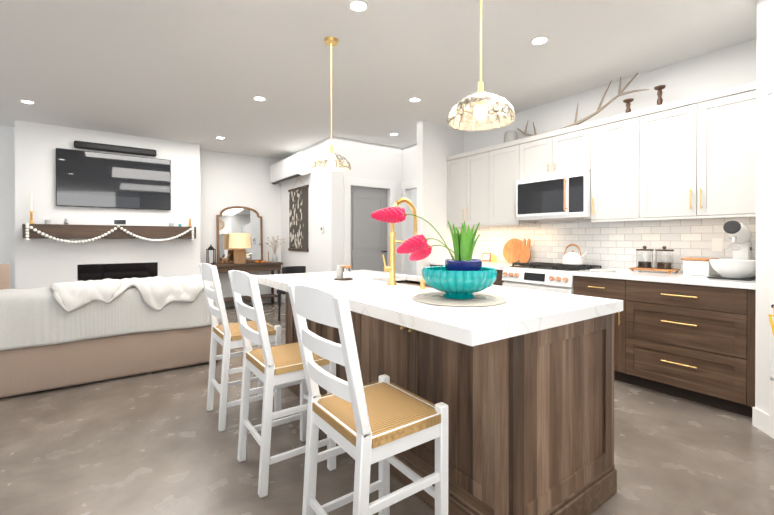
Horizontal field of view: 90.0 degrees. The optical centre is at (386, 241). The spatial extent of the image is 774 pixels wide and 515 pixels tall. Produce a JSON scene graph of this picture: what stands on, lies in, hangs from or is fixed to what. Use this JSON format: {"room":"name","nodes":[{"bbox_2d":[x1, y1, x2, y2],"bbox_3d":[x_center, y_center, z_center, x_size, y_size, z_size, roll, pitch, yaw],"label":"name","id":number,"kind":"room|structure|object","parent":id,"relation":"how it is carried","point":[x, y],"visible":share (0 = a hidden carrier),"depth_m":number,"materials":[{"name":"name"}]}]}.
{"room":"open-plan kitchen","nodes":[
{"label":"open-plan kitchen","id":0,"kind":"room"},
{"bbox_2d":[0,0,756,158],"bbox_3d":[-0.530,-1.609,2.198,10.000,0.100,10.800,0,0,-36],"label":"ceiling","id":1,"kind":"structure","parent":0,"point":[202,73],"depth_m":3.31,"materials":[{"name":"white paint"}]},
{"bbox_2d":[18,99,35,104],"bbox_3d":[-4.045,-1.566,4.353,0.149,0.005,0.149,0,0,15],"label":"recessed light","id":2,"kind":"object","parent":1,"relation":"in","point":[21,100],"depth_m":4.35,"materials":[{"name":"white paint"}]},
{"bbox_2d":[252,96,266,101],"bbox_3d":[-1.402,-1.565,4.255,0.149,0.005,0.149,0,0,-45],"label":"recessed light","id":3,"kind":"object","parent":1,"relation":"in","point":[257,98],"depth_m":4.24,"materials":[{"name":"white paint"}]},
{"bbox_2d":[311,37,350,172],"bbox_3d":[-0.432,-1.061,3.009,0.303,1.002,0.303,0,0,-36],"label":"pendant light","id":4,"kind":"object","parent":1,"relation":"hanging from","point":[330,161],"visible":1,"depth_m":2.96,"materials":[{"name":"white glass"}]},
{"bbox_2d":[347,0,369,12],"bbox_3d":[-0.190,-1.557,2.565,0.149,0.005,0.149,0,0,15],"label":"recessed light","id":5,"kind":"object","parent":1,"relation":"in","point":[358,6],"depth_m":2.56,"materials":[{"name":"white paint"}]},
{"bbox_2d":[408,97,421,102],"bbox_3d":[0.309,-1.565,4.289,0.149,0.005,0.149,0,0,30],"label":"recessed light","id":6,"kind":"object","parent":1,"relation":"in","point":[414,99],"depth_m":4.28,"materials":[{"name":"white paint"}]},
{"bbox_2d":[447,0,514,130],"bbox_3d":[0.436,-1.055,1.798,0.303,1.002,0.303,0,0,-36],"label":"pendant light","id":7,"kind":"object","parent":1,"relation":"hanging from","point":[481,109],"visible":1,"depth_m":1.78,"materials":[{"name":"white glass"}]},
{"bbox_2d":[529,36,549,45],"bbox_3d":[1.188,-1.559,3.012,0.149,0.005,0.149,0,0,15],"label":"recessed light","id":8,"kind":"object","parent":1,"relation":"in","point":[539,40],"depth_m":3.01,"materials":[{"name":"white paint"}]},
{"bbox_2d":[0,302,773,514],"bbox_3d":[-0.530,1.241,2.212,10.000,0.100,10.800,0,0,-36],"label":"floor","id":9,"kind":"structure","parent":0,"point":[155,443],"depth_m":2.14,"materials":[{"name":"concrete"}]},
{"bbox_2d":[0,264,222,397],"bbox_3d":[-3.024,0.656,3.370,2.800,1.030,1.146,0,0,-36],"label":"sofa","id":10,"kind":"object","parent":9,"relation":"on","point":[58,335],"visible":0.98,"depth_m":3.21,"materials":[{"name":"fabric"}]},
{"bbox_2d":[0,281,220,350],"bbox_3d":[-2.358,0.591,3.417,1.602,0.430,0.363,0,0,-36],"label":"blanket","id":11,"kind":"object","parent":10,"relation":"on","point":[32,318],"depth_m":3.18,"materials":[{"name":"white fabric"}]},
{"bbox_2d":[199,263,280,430],"bbox_3d":[-1.018,0.667,2.671,0.449,1.046,0.394,0,0,-36],"label":"stool","id":12,"kind":"object","parent":9,"relation":"on","point":[225,334],"visible":0.77,"depth_m":2.54,"materials":[{"name":"white wood"}]},
{"bbox_2d":[206,236,284,304],"bbox_3d":[-2.508,0.532,6.899,1.353,1.272,0.430,0,0,-36],"label":"console table","id":13,"kind":"object","parent":9,"relation":"on","point":[272,266],"visible":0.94,"depth_m":6.82,"materials":[{"name":"brown wood"}]},
{"bbox_2d":[216,206,262,262],"bbox_3d":[-2.657,-0.124,7.006,0.800,1.020,0.084,0,0,-36],"label":"mirror","id":14,"kind":"object","parent":13,"relation":"on","point":[237,219],"visible":0.94,"depth_m":6.99,"materials":[{"name":"brown wood"}]},
{"bbox_2d":[229,233,250,263],"bbox_3d":[-2.573,0.124,6.771,0.370,0.529,0.370,0,0,-36],"label":"table lamp","id":15,"kind":"object","parent":13,"relation":"on","point":[239,240],"visible":1,"depth_m":6.67,"materials":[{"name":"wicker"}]},
{"bbox_2d":[228,270,335,497],"bbox_3d":[-0.561,0.670,2.051,0.449,1.046,0.394,0,0,-36],"label":"stool","id":16,"kind":"object","parent":9,"relation":"on","point":[272,368],"visible":0.75,"depth_m":1.92,"materials":[{"name":"white wood"}]},
{"bbox_2d":[277,266,305,320],"bbox_3d":[-1.329,0.779,5.759,0.440,0.790,0.446,0,0,34],"label":"accent chair","id":17,"kind":"object","parent":9,"relation":"on","point":[293,269],"visible":0.42,"depth_m":5.86,"materials":[{"name":"black"}]},
{"bbox_2d":[288,283,447,514],"bbox_3d":[-0.076,0.673,1.409,0.449,1.046,0.394,0,0,-36],"label":"stool","id":18,"kind":"object","parent":9,"relation":"on","point":[383,420],"visible":1,"depth_m":1.32,"materials":[{"name":"white wood"}]},
{"bbox_2d":[282,290,622,514],"bbox_3d":[0.120,0.757,2.509,0.789,0.866,2.234,0,0,-36],"label":"kitchen island","id":19,"kind":"object","parent":9,"relation":"on","point":[520,382],"depth_m":1.61,"materials":[{"name":"brown wood"}]},
{"bbox_2d":[256,272,575,345],"bbox_3d":[-0.146,0.316,2.316,0.610,0.081,2.270,0,0,-36],"label":"island countertop","id":20,"kind":"structure","parent":19,"relation":"on","point":[469,326],"depth_m":1.57,"materials":[{"name":"white stone"}]},
{"bbox_2d":[334,265,352,279],"bbox_3d":[-0.310,0.223,2.758,0.130,0.099,0.130,0,0,-36],"label":"jar","id":21,"kind":"object","parent":20,"relation":"on","point":[343,272],"visible":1,"depth_m":2.73,"materials":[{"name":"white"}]},
{"bbox_2d":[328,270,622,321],"bbox_3d":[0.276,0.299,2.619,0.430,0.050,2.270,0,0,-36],"label":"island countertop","id":22,"kind":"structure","parent":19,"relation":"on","point":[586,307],"depth_m":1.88,"materials":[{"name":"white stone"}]},
{"bbox_2d":[382,198,425,288],"bbox_3d":[0.169,-0.003,2.390,0.290,0.555,0.318,0,0,-36],"label":"faucet","id":23,"kind":"object","parent":22,"relation":"on","point":[391,268],"visible":0.79,"depth_m":2.44,"materials":[{"name":"gold metal"}]},
{"bbox_2d":[396,278,427,285],"bbox_3d":[0.235,0.422,2.609,0.370,0.236,0.780,0,0,-36],"label":"sink","id":24,"kind":"object","parent":22,"relation":"in","point":[409,280],"depth_m":2.97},
{"bbox_2d":[413,292,506,306],"bbox_3d":[0.344,0.272,1.855,0.444,0.009,0.444,0,0,-36],"label":"placemat","id":25,"kind":"object","parent":22,"relation":"on","point":[478,300],"visible":0.73,"depth_m":1.77,"materials":[{"name":"beige wicker"}]},
{"bbox_2d":[371,207,496,298],"bbox_3d":[0.254,0.046,1.923,0.583,0.440,0.355,0,0,37],"label":"bowl","id":26,"kind":"object","parent":25,"relation":"on","point":[463,274],"visible":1,"depth_m":1.80,"materials":[{"name":"teal ceramic"}]},
{"bbox_2d":[371,207,481,270],"bbox_3d":[0.180,0.009,1.922,0.384,0.365,0.519,0,0,-36],"label":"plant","id":27,"kind":"object","parent":26,"relation":"on","point":[464,243],"depth_m":1.88,"materials":[{"name":"green plant"}]},
{"bbox_2d":[430,265,503,285],"bbox_3d":[1.159,0.741,4.803,0.629,0.876,1.150,0,0,-36],"label":"base cabinet","id":28,"kind":"object","parent":9,"relation":"on","point":[498,281],"depth_m":4.19,"materials":[{"name":"brown wood"}]},
{"bbox_2d":[429,261,518,268],"bbox_3d":[1.149,0.283,4.793,0.654,0.040,1.150,0,0,-36],"label":"countertop","id":29,"kind":"structure","parent":28,"relation":"on","point":[497,265],"depth_m":4.60,"materials":[{"name":"white stone"}]},
{"bbox_2d":[482,253,496,261],"bbox_3d":[1.306,0.206,4.975,0.114,0.110,0.282,0,0,-36],"label":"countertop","id":30,"kind":"structure","parent":29,"relation":"on","point":[486,256],"depth_m":5.02,"materials":[{"name":"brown wood"}]},
{"bbox_2d":[503,238,530,262],"bbox_3d":[1.563,0.114,4.650,0.090,0.298,0.409,0,0,-29],"label":"cutting boards","id":31,"kind":"object","parent":29,"relation":"on","point":[515,250],"visible":0.96,"depth_m":4.64,"materials":[{"name":"brown wood"}]},
{"bbox_2d":[502,262,600,293],"bbox_3d":[1.688,0.712,3.997,0.709,0.940,0.770,0,0,-36],"label":"range","id":32,"kind":"object","parent":9,"relation":"on","point":[551,277],"visible":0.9,"depth_m":3.83,"materials":[{"name":"white metal"}]},
{"bbox_2d":[562,243,587,265],"bbox_3d":[1.907,0.132,3.922,0.200,0.220,0.252,0,0,-36],"label":"kettle","id":33,"kind":"object","parent":32,"relation":"on","point":[572,258],"visible":1,"depth_m":3.87,"materials":[{"name":"white metal"}]},
{"bbox_2d":[573,277,624,381],"bbox_3d":[2.075,0.747,3.526,0.629,0.876,0.441,0,0,-36],"label":"base cabinet","id":34,"kind":"object","parent":9,"relation":"on","point":[602,287],"depth_m":3.24,"materials":[{"name":"brown wood"}]},
{"bbox_2d":[625,281,755,417],"bbox_3d":[2.416,0.749,3.051,0.629,0.876,0.851,0,0,-36],"label":"base cabinet","id":35,"kind":"object","parent":9,"relation":"on","point":[686,337],"depth_m":2.80,"materials":[{"name":"brown wood"}]},
{"bbox_2d":[572,269,755,288],"bbox_3d":[2.295,0.291,3.196,0.654,0.040,1.230,0,0,-36],"label":"countertop","id":36,"kind":"structure","parent":35,"relation":"on","point":[620,274],"depth_m":2.99,"materials":[{"name":"white stone"}]},
{"bbox_2d":[590,269,615,271],"bbox_3d":[1.946,0.262,3.491,0.214,0.012,0.214,0,0,-36],"label":"trivet","id":37,"kind":"object","parent":36,"relation":"on","point":[604,270],"visible":0.96,"depth_m":3.42,"materials":[{"name":"white stone"}]},
{"bbox_2d":[629,246,679,273],"bbox_3d":[2.328,0.154,3.370,0.200,0.230,0.320,0,0,-36],"label":"tray","id":38,"kind":"object","parent":36,"relation":"on","point":[664,258],"visible":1,"depth_m":3.31,"materials":[{"name":"brown wood"}]},
{"bbox_2d":[681,257,718,275],"bbox_3d":[2.527,0.203,3.126,0.220,0.134,0.190,0,0,-36],"label":"bread box","id":39,"kind":"object","parent":36,"relation":"on","point":[697,266],"visible":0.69,"depth_m":3.06,"materials":[{"name":"white"}]},
{"bbox_2d":[707,221,755,280],"bbox_3d":[2.600,0.060,2.876,0.434,0.422,0.286,0,0,-36],"label":"stand mixer","id":40,"kind":"object","parent":36,"relation":"on","point":[740,264],"visible":0.96,"depth_m":2.81,"materials":[{"name":"white metal"}]},
{"bbox_2d":[0,0,773,413],"bbox_3d":[-0.897,-0.186,2.716,10.000,2.750,9.440,0,0,-36],"label":"wall","id":41,"kind":"structure","parent":0,"point":[208,186],"depth_m":5.29,"materials":[{"name":"white paint"}]},
{"bbox_2d":[22,191,195,243],"bbox_3d":[-3.857,-0.313,5.555,2.000,0.686,0.274,0,0,-36],"label":"mantel shelf","id":42,"kind":"object","parent":41,"relation":"attached to","point":[118,228],"visible":1,"depth_m":5.38,"materials":[{"name":"brown wood"}]},
{"bbox_2d":[56,148,170,209],"bbox_3d":[-3.925,-0.870,5.631,1.360,0.780,0.067,0,0,-36],"label":"tv","id":43,"kind":"object","parent":41,"relation":"attached to","point":[94,179],"visible":1,"depth_m":5.56,"materials":[{"name":"black"}]},
{"bbox_2d":[74,141,156,156],"bbox_3d":[-3.916,-1.338,5.615,0.980,0.095,0.099,0,0,-36],"label":"soundbar","id":44,"kind":"object","parent":41,"relation":"attached to","point":[112,148],"visible":1,"depth_m":5.56,"materials":[{"name":"black plastic"}]},
{"bbox_2d":[78,262,157,280],"bbox_3d":[-4.009,0.587,5.798,1.030,0.523,0.310,0,0,-36],"label":"fireplace","id":45,"kind":"object","parent":41,"relation":"in","point":[120,271],"visible":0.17,"depth_m":5.67,"materials":[{"name":"black"}]},
{"bbox_2d":[270,152,310,184],"bbox_3d":[-1.735,-1.263,6.843,0.244,0.383,1.310,0,0,-36],"label":"air conditioning unit","id":46,"kind":"object","parent":41,"relation":"attached to","point":[292,167],"visible":1,"depth_m":6.47,"materials":[{"name":"white plastic"}]},
{"bbox_2d":[288,179,308,251],"bbox_3d":[-1.562,-0.472,6.785,0.027,1.283,0.850,0,0,-36],"label":"art","id":47,"kind":"object","parent":41,"relation":"attached to","point":[298,218],"visible":1,"depth_m":6.77,"materials":[{"name":"brown wood"}]},
{"bbox_2d":[351,186,386,271],"bbox_3d":[-0.284,0.152,6.238,0.750,2.030,0.095,0,0,-36],"label":"hall door","id":48,"kind":"structure","parent":41,"relation":"in","point":[368,241],"depth_m":6.24,"materials":[{"name":"grey wood"}]},
{"bbox_2d":[446,145,505,226],"bbox_3d":[1.172,-0.675,5.035,0.328,0.935,0.778,0,0,-36],"label":"upper cabinet","id":49,"kind":"object","parent":41,"relation":"attached to","point":[470,175],"depth_m":4.91,"materials":[{"name":"grey wood"}]},
{"bbox_2d":[224,65,773,438],"bbox_3d":[-1.609,0.066,2.167,8.200,2.250,9.206,0,0,-36],"label":"door frame","id":50,"kind":"structure","parent":41,"relation":"attached to","point":[762,421],"depth_m":2.45,"materials":[{"name":"white paint"}]},
{"bbox_2d":[494,140,535,223],"bbox_3d":[1.470,-0.673,4.619,0.328,0.935,0.485,0,0,-36],"label":"upper cabinet","id":51,"kind":"object","parent":41,"relation":"attached to","point":[506,153],"depth_m":4.48,"materials":[{"name":"grey wood"}]},
{"bbox_2d":[518,120,589,179],"bbox_3d":[1.842,-0.908,4.100,0.328,0.460,0.790,0,0,-36],"label":"upper cabinet","id":52,"kind":"object","parent":41,"relation":"attached to","point":[563,150],"depth_m":3.97,"materials":[{"name":"grey wood"}]},
{"bbox_2d":[516,170,590,220],"bbox_3d":[1.792,-0.453,4.066,0.452,0.440,0.780,0,0,-36],"label":"microwave","id":53,"kind":"object","parent":52,"relation":"attached to","point":[565,196],"visible":0.96,"depth_m":3.91,"materials":[{"name":"white metal"}]},
{"bbox_2d":[466,216,755,274],"bbox_3d":[1.993,0.032,4.163,0.016,0.470,3.156,0,0,-36],"label":"tile backsplash","id":54,"kind":"structure","parent":41,"relation":"attached to","point":[615,244],"depth_m":3.80,"materials":[{"name":"white tile"}]},
{"bbox_2d":[590,107,649,221],"bbox_3d":[2.211,-0.668,3.587,0.328,0.935,0.475,0,0,-36],"label":"upper cabinet","id":55,"kind":"object","parent":41,"relation":"attached to","point":[619,144],"depth_m":3.47,"materials":[{"name":"grey wood"}]},
{"bbox_2d":[650,81,756,219],"bbox_3d":[2.532,-0.666,3.139,0.328,0.935,0.868,0,0,-36],"label":"upper cabinet","id":56,"kind":"object","parent":41,"relation":"attached to","point":[694,157],"depth_m":2.98,"materials":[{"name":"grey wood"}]},
{"bbox_2d":[768,305,773,380],"bbox_3d":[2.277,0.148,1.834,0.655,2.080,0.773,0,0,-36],"label":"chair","id":57,"kind":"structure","parent":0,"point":[772,356],"depth_m":2.29,"materials":[{"name":"grey wood"}]}
]}

